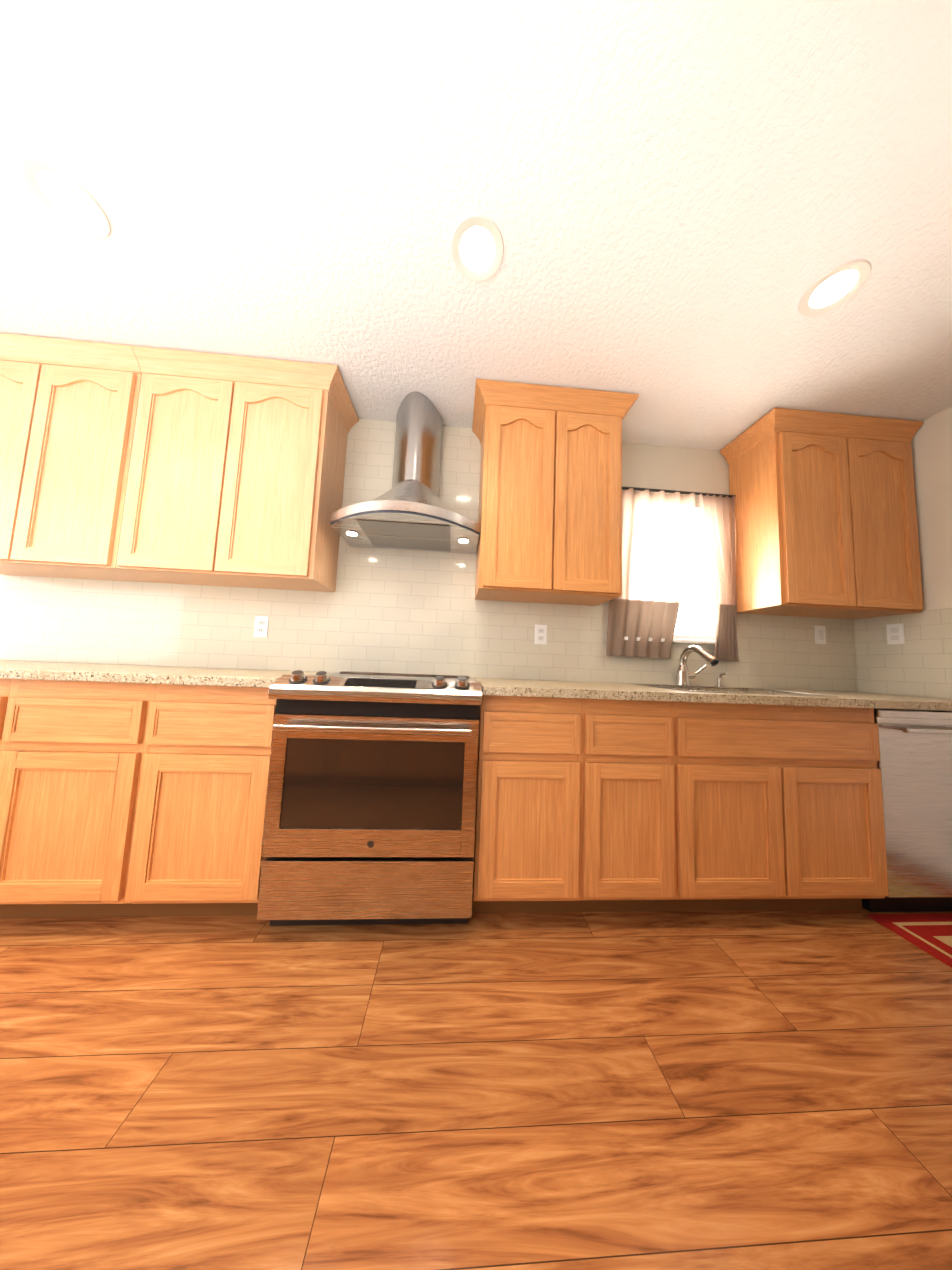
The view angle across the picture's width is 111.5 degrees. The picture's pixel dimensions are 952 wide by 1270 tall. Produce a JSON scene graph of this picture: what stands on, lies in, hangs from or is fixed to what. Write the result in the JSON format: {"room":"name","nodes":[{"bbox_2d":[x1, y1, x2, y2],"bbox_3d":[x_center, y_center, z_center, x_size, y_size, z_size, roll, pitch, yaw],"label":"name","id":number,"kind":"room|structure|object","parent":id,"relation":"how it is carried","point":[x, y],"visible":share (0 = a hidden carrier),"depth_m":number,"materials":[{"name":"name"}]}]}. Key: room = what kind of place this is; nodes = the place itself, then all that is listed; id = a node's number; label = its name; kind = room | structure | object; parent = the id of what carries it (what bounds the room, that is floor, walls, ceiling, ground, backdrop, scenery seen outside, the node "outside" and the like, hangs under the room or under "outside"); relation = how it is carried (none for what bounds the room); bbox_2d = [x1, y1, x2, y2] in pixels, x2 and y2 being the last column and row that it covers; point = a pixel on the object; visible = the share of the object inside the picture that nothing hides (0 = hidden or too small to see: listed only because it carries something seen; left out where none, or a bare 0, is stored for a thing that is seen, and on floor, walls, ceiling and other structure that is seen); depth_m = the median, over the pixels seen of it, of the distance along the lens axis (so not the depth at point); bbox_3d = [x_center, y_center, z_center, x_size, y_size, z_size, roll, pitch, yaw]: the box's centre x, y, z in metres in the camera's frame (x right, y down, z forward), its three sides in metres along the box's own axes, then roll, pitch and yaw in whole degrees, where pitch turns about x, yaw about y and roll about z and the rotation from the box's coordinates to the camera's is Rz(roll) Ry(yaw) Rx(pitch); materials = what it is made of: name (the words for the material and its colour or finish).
{"room":"kitchen","nodes":[
{"label":"kitchen","id":0,"kind":"room"},
{"bbox_2d":[0,907,951,1269],"bbox_3d":[-0.670,1.069,0.472,6.510,0.100,2.840,3,-5,-4],"label":"floor","id":1,"kind":"structure","parent":0,"point":[650,1091],"depth_m":0.76,"materials":[{"name":"brown wood"}]},
{"bbox_2d":[0,679,7,706],"bbox_3d":[-1.955,0.606,1.418,0.475,0.876,0.614,3,-5,-4],"label":"base cabinet","id":2,"kind":"object","parent":1,"relation":"on","point":[2,681],"depth_m":1.18,"materials":[{"name":"brown wood"}]},
{"bbox_2d":[0,679,147,916],"bbox_3d":[-1.482,0.628,1.448,0.475,0.876,0.614,3,-5,-4],"label":"base cabinet","id":3,"kind":"object","parent":1,"relation":"on","point":[129,799],"depth_m":1.16,"materials":[{"name":"brown wood"}]},
{"bbox_2d":[120,684,276,915],"bbox_3d":[-1.012,0.649,1.478,0.468,0.876,0.614,3,-5,-4],"label":"base cabinet","id":4,"kind":"object","parent":1,"relation":"on","point":[195,846],"depth_m":1.18,"materials":[{"name":"brown wood"}]},
{"bbox_2d":[0,660,335,687],"bbox_3d":[-1.713,0.160,1.452,1.912,0.035,0.638,3,-5,-4],"label":"countertop","id":5,"kind":"structure","parent":4,"relation":"on","point":[66,671],"depth_m":1.19,"materials":[{"name":"beige stone"}]},
{"bbox_2d":[257,670,481,925],"bbox_3d":[-0.392,0.638,1.465,0.756,0.946,0.710,3,-5,-4],"label":"range","id":6,"kind":"object","parent":1,"relation":"on","point":[370,815],"visible":1,"depth_m":1.18,"materials":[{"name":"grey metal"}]},
{"bbox_2d":[472,694,587,912],"bbox_3d":[0.189,0.704,1.555,0.414,0.876,0.614,3,-5,-4],"label":"base cabinet","id":7,"kind":"object","parent":1,"relation":"on","point":[531,843],"depth_m":1.26,"materials":[{"name":"brown wood"}]},
{"bbox_2d":[588,699,683,911],"bbox_3d":[0.587,0.722,1.580,0.384,0.876,0.614,3,-5,-4],"label":"base cabinet","id":8,"kind":"object","parent":1,"relation":"on","point":[596,805],"depth_m":1.29,"materials":[{"name":"brown wood"}]},
{"bbox_2d":[684,702,888,910],"bbox_3d":[1.230,0.751,1.621,0.907,0.876,0.614,3,-5,-4],"label":"base cabinet","id":9,"kind":"object","parent":1,"relation":"on","point":[783,804],"depth_m":1.33,"materials":[{"name":"brown wood"}]},
{"bbox_2d":[474,678,951,710],"bbox_3d":[1.211,0.293,1.638,2.422,0.035,0.638,3,-5,-4],"label":"countertop","id":10,"kind":"structure","parent":9,"relation":"on","point":[555,689],"depth_m":1.34,"materials":[{"name":"beige stone"}]},
{"bbox_2d":[675,645,718,685],"bbox_3d":[1.272,0.175,1.807,0.180,0.232,0.285,3,-5,-4],"label":"faucet","id":11,"kind":"object","parent":10,"relation":"on","point":[684,676],"visible":0.96,"depth_m":1.87,"materials":[{"name":"silver metal"}]},
{"bbox_2d":[715,672,727,686],"bbox_3d":[1.438,0.261,1.897,0.044,0.089,0.073,3,-5,-4],"label":"soap dispenser","id":12,"kind":"object","parent":10,"relation":"on","point":[720,681],"visible":0.88,"depth_m":1.90,"materials":[{"name":"silver metal"}]},
{"bbox_2d":[635,684,837,696],"bbox_3d":[1.239,0.385,1.622,0.683,0.226,0.453,3,-5,-4],"label":"sink","id":13,"kind":"object","parent":10,"relation":"in","point":[799,694],"visible":0.19,"depth_m":1.49,"materials":[{"name":"silver metal"}]},
{"bbox_2d":[862,708,951,911],"bbox_3d":[1.993,0.785,1.637,0.612,0.872,0.646,3,-5,-4],"label":"dishwasher","id":14,"kind":"object","parent":1,"relation":"on","point":[914,764],"visible":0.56,"depth_m":1.38,"materials":[{"name":"grey metal"}]},
{"bbox_2d":[868,913,951,966],"bbox_3d":[2.015,1.136,0.646,0.620,0.010,1.495,3,-5,-4],"label":"rug","id":15,"kind":"object","parent":1,"relation":"on","point":[930,934],"visible":1,"depth_m":1.29,"materials":[{"name":"red fabric"}]},
{"bbox_2d":[0,0,951,450],"bbox_3d":[-0.568,-1.460,0.683,6.510,0.100,2.840,3,-5,-4],"label":"ceiling","id":16,"kind":"structure","parent":0,"point":[684,204],"depth_m":0.99,"materials":[{"name":"white paint"}]},
{"bbox_2d":[20,156,110,237],"bbox_3d":[-1.321,-1.406,1.051,0.184,0.006,0.184,3,-5,-4],"label":"recessed light","id":17,"kind":"object","parent":16,"relation":"in","point":[65,197],"visible":1,"depth_m":1.04,"materials":[{"name":"beige"}]},
{"bbox_2d":[451,214,503,280],"bbox_3d":[0.005,-1.346,1.135,0.184,0.006,0.184,3,-5,-4],"label":"recessed light","id":18,"kind":"object","parent":16,"relation":"in","point":[477,247],"visible":1,"depth_m":1.13,"materials":[{"name":"beige"}]},
{"bbox_2d":[798,259,871,316],"bbox_3d":[1.331,-1.286,1.210,0.184,0.006,0.184,3,-5,-4],"label":"recessed light","id":19,"kind":"object","parent":16,"relation":"in","point":[835,287],"visible":1,"depth_m":1.20,"materials":[{"name":"beige"}]},
{"bbox_2d":[336,436,728,638],"bbox_3d":[-0.710,-0.086,1.930,6.510,2.440,0.120,3,-5,-4],"label":"wall","id":20,"kind":"structure","parent":0,"point":[649,466],"depth_m":2.08,"materials":[{"name":"beige paint"}]},
{"bbox_2d":[0,333,171,583],"bbox_3d":[-2.125,-0.850,1.644,0.924,1.062,0.364,3,-5,-4],"label":"upper cabinet","id":21,"kind":"object","parent":20,"relation":"attached to","point":[68,410],"visible":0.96,"depth_m":1.52,"materials":[{"name":"brown wood"}]},
{"bbox_2d":[116,346,358,591],"bbox_3d":[-1.190,-0.808,1.704,0.951,1.062,0.364,3,-5,-4],"label":"upper cabinet","id":22,"kind":"object","parent":20,"relation":"attached to","point":[236,474],"visible":1,"depth_m":1.57,"materials":[{"name":"brown wood"}]},
{"bbox_2d":[330,391,479,553],"bbox_3d":[-0.337,-0.911,1.706,0.740,0.800,0.492,3,-5,-4],"label":"range hood","id":23,"kind":"object","parent":20,"relation":"attached to","point":[410,510],"visible":1,"depth_m":1.71,"materials":[{"name":"silver metal"}]},
{"bbox_2d":[0,419,951,698],"bbox_3d":[-0.517,-0.548,1.588,5.970,1.561,0.660,3,-5,-4],"label":"tile backsplash","id":24,"kind":"structure","parent":20,"relation":"attached to","point":[402,611],"depth_m":1.88,"materials":[{"name":"white tile"}]},
{"bbox_2d":[253,616,268,636],"bbox_3d":[-1.206,-0.047,1.821,0.072,0.117,0.008,3,-5,-4],"label":"electrical outlet","id":25,"kind":"object","parent":24,"relation":"attached to","point":[261,626],"visible":1,"depth_m":1.82,"materials":[{"name":"white plastic"}]},
{"bbox_2d":[534,624,546,644],"bbox_3d":[0.385,-0.003,1.925,0.072,0.117,0.008,3,-5,-4],"label":"electrical outlet","id":26,"kind":"object","parent":24,"relation":"attached to","point":[540,634],"visible":1,"depth_m":1.92,"materials":[{"name":"white plastic"}]},
{"bbox_2d":[814,625,825,643],"bbox_3d":[2.172,-0.001,2.045,0.072,0.117,0.008,3,-5,-4],"label":"electrical outlet","id":27,"kind":"object","parent":24,"relation":"attached to","point":[820,634],"visible":1,"depth_m":2.04,"materials":[{"name":"white plastic"}]},
{"bbox_2d":[886,623,904,644],"bbox_3d":[2.422,-0.005,1.874,0.007,0.117,0.072,3,-5,-4],"label":"electrical outlet","id":28,"kind":"object","parent":24,"relation":"attached to","point":[895,633],"visible":1,"depth_m":1.87,"materials":[{"name":"white plastic"}]},
{"bbox_2d":[472,379,638,605],"bbox_3d":[0.393,-0.736,1.805,0.855,1.062,0.364,3,-5,-4],"label":"upper cabinet","id":29,"kind":"object","parent":20,"relation":"attached to","point":[550,508],"visible":1,"depth_m":1.67,"materials":[{"name":"brown wood"}]},
{"bbox_2d":[624,637,714,644],"bbox_3d":[1.229,0.041,2.031,0.700,0.022,0.150,3,-5,-4],"label":"window sill","id":30,"kind":"structure","parent":20,"relation":"attached to","point":[688,641],"depth_m":1.96,"materials":[{"name":"white paint"}]},
{"bbox_2d":[622,486,735,497],"bbox_3d":[1.220,-0.889,2.036,0.818,0.016,0.058,3,-5,-4],"label":"curtain rod","id":31,"kind":"object","parent":20,"relation":"attached to","point":[674,491],"visible":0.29,"depth_m":2.01,"materials":[{"name":"grey metal"}]},
{"bbox_2d":[606,488,694,657],"bbox_3d":[1.066,-0.378,1.967,0.570,1.030,0.036,3,-5,-4],"label":"curtain","id":32,"kind":"object","parent":31,"relation":"hanging from","point":[656,531],"visible":0.9,"depth_m":1.97,"materials":[{"name":"beige fabric"}]},
{"bbox_2d":[698,494,738,660],"bbox_3d":[1.487,-0.359,1.994,0.235,1.030,0.036,3,-5,-4],"label":"curtain","id":33,"kind":"object","parent":31,"relation":"hanging from","point":[717,514],"visible":1,"depth_m":2.00,"materials":[{"name":"beige fabric"}]},
{"bbox_2d":[673,512,717,640],"bbox_3d":[1.244,-0.390,2.102,0.640,0.854,0.040,3,-5,-4],"label":"window","id":34,"kind":"structure","parent":20,"relation":"in","point":[712,603],"depth_m":2.10,"materials":[{"name":"white paint"}]},
{"bbox_2d":[720,407,923,618],"bbox_3d":[2.011,-0.662,1.908,0.881,1.062,0.364,3,-5,-4],"label":"upper cabinet","id":35,"kind":"object","parent":20,"relation":"attached to","point":[825,517],"visible":1,"depth_m":1.78,"materials":[{"name":"brown wood"}]},
{"bbox_2d":[911,406,951,610],"bbox_3d":[2.571,-0.055,0.722,0.120,2.440,2.720,3,-5,-4],"label":"wall","id":36,"kind":"structure","parent":0,"point":[931,443],"depth_m":1.75,"materials":[{"name":"beige paint"}]},
{"label":"outside","id":37,"kind":"structure","parent":0,"visible":0},
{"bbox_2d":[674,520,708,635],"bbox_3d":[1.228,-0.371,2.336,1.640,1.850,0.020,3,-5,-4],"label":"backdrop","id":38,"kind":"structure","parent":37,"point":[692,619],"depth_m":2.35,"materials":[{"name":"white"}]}
]}

